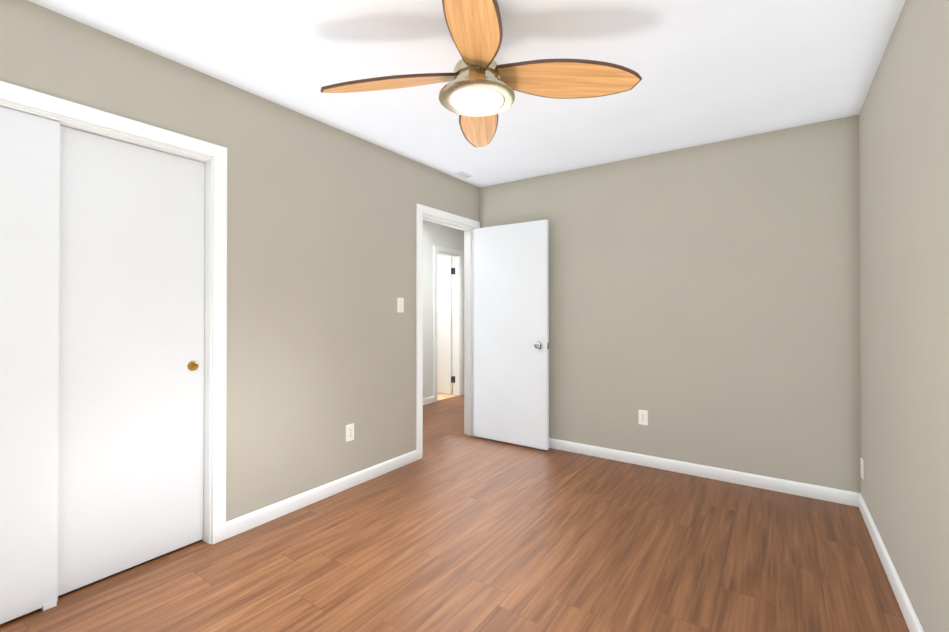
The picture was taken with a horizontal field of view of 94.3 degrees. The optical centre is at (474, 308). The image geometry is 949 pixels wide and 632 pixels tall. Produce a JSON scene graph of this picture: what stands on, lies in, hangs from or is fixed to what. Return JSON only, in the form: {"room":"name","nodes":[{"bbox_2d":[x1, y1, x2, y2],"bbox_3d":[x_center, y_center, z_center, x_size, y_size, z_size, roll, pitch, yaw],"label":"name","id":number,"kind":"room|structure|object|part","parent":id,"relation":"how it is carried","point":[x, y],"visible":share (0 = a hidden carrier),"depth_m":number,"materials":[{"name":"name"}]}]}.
{"room":"empty bedroom","nodes":[
{"label":"empty bedroom","id":0,"kind":"room"},
{"bbox_2d":[0,0,479,521],"bbox_3d":[-1.018,0.009,2.913,0.115,2.440,3.820,0,0,35],"label":"wall","id":1,"kind":"structure","parent":0,"point":[321,278],"depth_m":2.67,"materials":[{"name":"beige paint"}]},
{"bbox_2d":[0,106,59,623],"bbox_3d":[-1.904,0.216,1.588,0.046,2.010,0.595,0,0,35],"label":"closet door","id":2,"kind":"structure","parent":1,"relation":"in","point":[29,274],"depth_m":1.75,"materials":[{"name":"white paint"}]},
{"bbox_2d":[0,103,209,162],"bbox_3d":[-1.757,-0.784,1.845,0.088,0.008,1.177,0,0,35],"label":"trim","id":3,"kind":"structure","parent":1,"relation":"attached to","point":[88,129],"depth_m":1.98,"materials":[{"name":"white paint"}]},
{"bbox_2d":[0,81,226,544],"bbox_3d":[-1.758,0.208,1.840,0.115,2.030,1.215,0,0,35],"label":"door frame","id":4,"kind":"structure","parent":1,"relation":"attached to","point":[208,349],"depth_m":2.30,"materials":[{"name":"white paint"}]},
{"bbox_2d":[58,125,204,595],"bbox_3d":[-1.618,0.213,2.074,0.040,1.998,0.630,0,0,35],"label":"closet door","id":5,"kind":"structure","parent":1,"relation":"in","point":[131,374],"depth_m":2.05,"materials":[{"name":"white paint"}]},
{"bbox_2d":[226,450,416,538],"bbox_3d":[-0.901,1.187,2.962,0.013,0.085,1.504,0,0,35],"label":"baseboard","id":6,"kind":"structure","parent":1,"relation":"attached to","point":[243,523],"depth_m":2.77,"materials":[{"name":"white paint"}]},
{"bbox_2d":[346,423,353,441],"bbox_3d":[-0.857,0.853,3.032,0.008,0.115,0.070,0,0,35],"label":"electrical outlet","id":7,"kind":"object","parent":1,"relation":"attached to","point":[349,432],"visible":1,"depth_m":3.03,"materials":[{"name":"white plastic"}]},
{"bbox_2d":[397,298,403,311],"bbox_3d":[-0.574,-0.029,3.439,0.018,0.115,0.070,0,0,35],"label":"light switch","id":8,"kind":"object","parent":1,"relation":"attached to","point":[400,304],"visible":1,"depth_m":3.44,"materials":[{"name":"white plastic"}]},
{"bbox_2d":[423,217,470,435],"bbox_3d":[-0.255,0.231,3.995,0.012,2.011,0.752,0,0,35],"label":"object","id":9,"kind":"object","parent":1,"relation":"attached to","point":[469,316],"visible":0.55,"depth_m":4.30,"materials":[{"name":"white paint"}]},
{"bbox_2d":[416,203,479,459],"bbox_3d":[-0.260,0.189,3.998,0.135,2.095,0.920,0,0,35],"label":"door frame","id":10,"kind":"structure","parent":1,"relation":"attached to","point":[422,209],"depth_m":3.80,"materials":[{"name":"white paint"}]},
{"bbox_2d":[473,219,548,449],"bbox_3d":[0.316,0.225,4.034,0.791,1.995,0.159,0,0,35],"label":"door","id":11,"kind":"structure","parent":1,"relation":"in","point":[510,333],"depth_m":4.00,"materials":[{"name":"white paint"}]},
{"bbox_2d":[423,220,463,397],"bbox_3d":[-1.038,0.024,5.276,0.115,2.440,4.715,0,0,35],"label":"wall","id":12,"kind":"structure","parent":0,"point":[429,235],"depth_m":5.82,"materials":[{"name":"paint"}]},
{"bbox_2d":[423,396,433,404],"bbox_3d":[-1.403,1.198,4.627,0.013,0.085,3.015,0,0,35],"label":"baseboard","id":13,"kind":"structure","parent":12,"relation":"attached to","point":[428,400],"depth_m":5.77,"materials":[{"name":"white paint"}]},
{"bbox_2d":[437,257,452,393],"bbox_3d":[-0.559,0.241,6.566,0.564,1.998,0.159,0,0,35],"label":"door","id":14,"kind":"structure","parent":12,"relation":"in","point":[444,325],"depth_m":6.46,"materials":[{"name":"white paint"}]},
{"bbox_2d":[433,246,463,401],"bbox_3d":[-0.403,0.202,6.181,0.131,2.095,0.670,0,0,35],"label":"door frame","id":15,"kind":"structure","parent":12,"relation":"attached to","point":[447,250],"depth_m":6.37,"materials":[{"name":"white paint"}]},
{"bbox_2d":[437,254,452,375],"bbox_3d":[-0.176,0.039,7.615,3.845,2.440,0.115,0,0,35],"label":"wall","id":16,"kind":"structure","parent":0,"point":[439,256],"depth_m":7.69,"materials":[{"name":"paint"}]},
{"bbox_2d":[0,383,909,631],"bbox_3d":[-0.891,1.258,3.860,6.928,0.054,6.865,0,0,35],"label":"floor","id":17,"kind":"structure","parent":0,"point":[455,528],"depth_m":2.12,"materials":[{"name":"brown wood"}]},
{"bbox_2d":[28,0,904,187],"bbox_3d":[-0.891,-1.230,3.875,6.928,0.050,6.865,0,0,35],"label":"ceiling","id":18,"kind":"structure","parent":0,"point":[710,71],"depth_m":2.15,"materials":[{"name":"paint"}]},
{"bbox_2d":[454,171,472,177],"bbox_3d":[-0.099,-1.199,3.938,0.080,0.011,0.180,0,0,35],"label":"ceiling vent","id":19,"kind":"object","parent":18,"relation":"in","point":[463,174],"visible":0.98,"depth_m":3.92,"materials":[{"name":"white metal"}]},
{"bbox_2d":[320,0,641,146],"bbox_3d":[0.010,-1.026,1.833,0.969,0.384,0.969,0,0,-42],"label":"ceiling fan","id":20,"kind":"object","parent":18,"relation":"hanging from","point":[477,94],"visible":1,"depth_m":1.77,"materials":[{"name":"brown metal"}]},
{"bbox_3d":[-0.355,-0.949,1.845,0.612,0.016,0.200,-4,16,4],"label":"blade","id":21,"kind":"part","parent":20,"relation":"part of","materials":[{"name":"brown wood"}]},
{"bbox_3d":[-0.003,-0.952,1.467,0.200,0.016,0.612,17,5,3],"label":"blade","id":22,"kind":"part","parent":20,"relation":"part of","materials":[{"name":"brown wood"}]},
{"bbox_3d":[0.010,-0.852,1.832,0.226,0.036,0.226,0,0,35],"label":"lamp shade","id":23,"kind":"part","parent":20,"relation":"part of","materials":[{"name":"white glass"}]},
{"bbox_3d":[0.022,-0.947,2.197,0.200,0.016,0.612,-17,-5,3],"label":"blade","id":24,"kind":"part","parent":20,"relation":"part of","materials":[{"name":"brown wood"}]},
{"bbox_3d":[0.375,-0.949,1.820,0.612,0.016,0.200,4,-17,4],"label":"blade","id":25,"kind":"part","parent":20,"relation":"part of","materials":[{"name":"brown wood"}]},
{"bbox_2d":[480,115,860,492],"bbox_3d":[1.304,0.013,3.561,2.968,2.440,0.115,0,0,35],"label":"wall","id":26,"kind":"structure","parent":0,"point":[704,304],"depth_m":3.19,"materials":[{"name":"beige paint"}]},
{"bbox_2d":[638,410,647,424],"bbox_3d":[1.328,0.856,3.464,0.070,0.115,0.008,0,0,35],"label":"electrical outlet","id":27,"kind":"object","parent":26,"relation":"attached to","point":[643,417],"visible":1,"depth_m":3.46,"materials":[{"name":"white plastic"}]},
{"bbox_2d":[549,438,860,506],"bbox_3d":[1.220,1.191,3.534,2.853,0.085,0.013,0,0,35],"label":"baseboard","id":28,"kind":"structure","parent":26,"relation":"attached to","point":[845,497],"depth_m":3.16,"materials":[{"name":"white paint"}]},
{"bbox_2d":[859,0,948,631],"bbox_3d":[1.203,-0.003,0.905,0.115,2.440,4.370,0,0,35],"label":"wall","id":29,"kind":"structure","parent":0,"point":[904,240],"depth_m":1.70,"materials":[{"name":"beige paint"}]},
{"bbox_2d":[860,457,863,479],"bbox_3d":[2.352,0.970,2.672,0.008,0.115,0.070,0,0,35],"label":"electrical outlet","id":30,"kind":"object","parent":29,"relation":"attached to","point":[861,468],"visible":0.98,"depth_m":2.67,"materials":[{"name":"white plastic"}]},
{"bbox_2d":[858,494,923,631],"bbox_3d":[1.179,1.175,0.976,0.013,0.085,4.242,0,0,35],"label":"baseboard","id":31,"kind":"structure","parent":29,"relation":"attached to","point":[907,609],"depth_m":1.94,"materials":[{"name":"white paint"}]}
]}

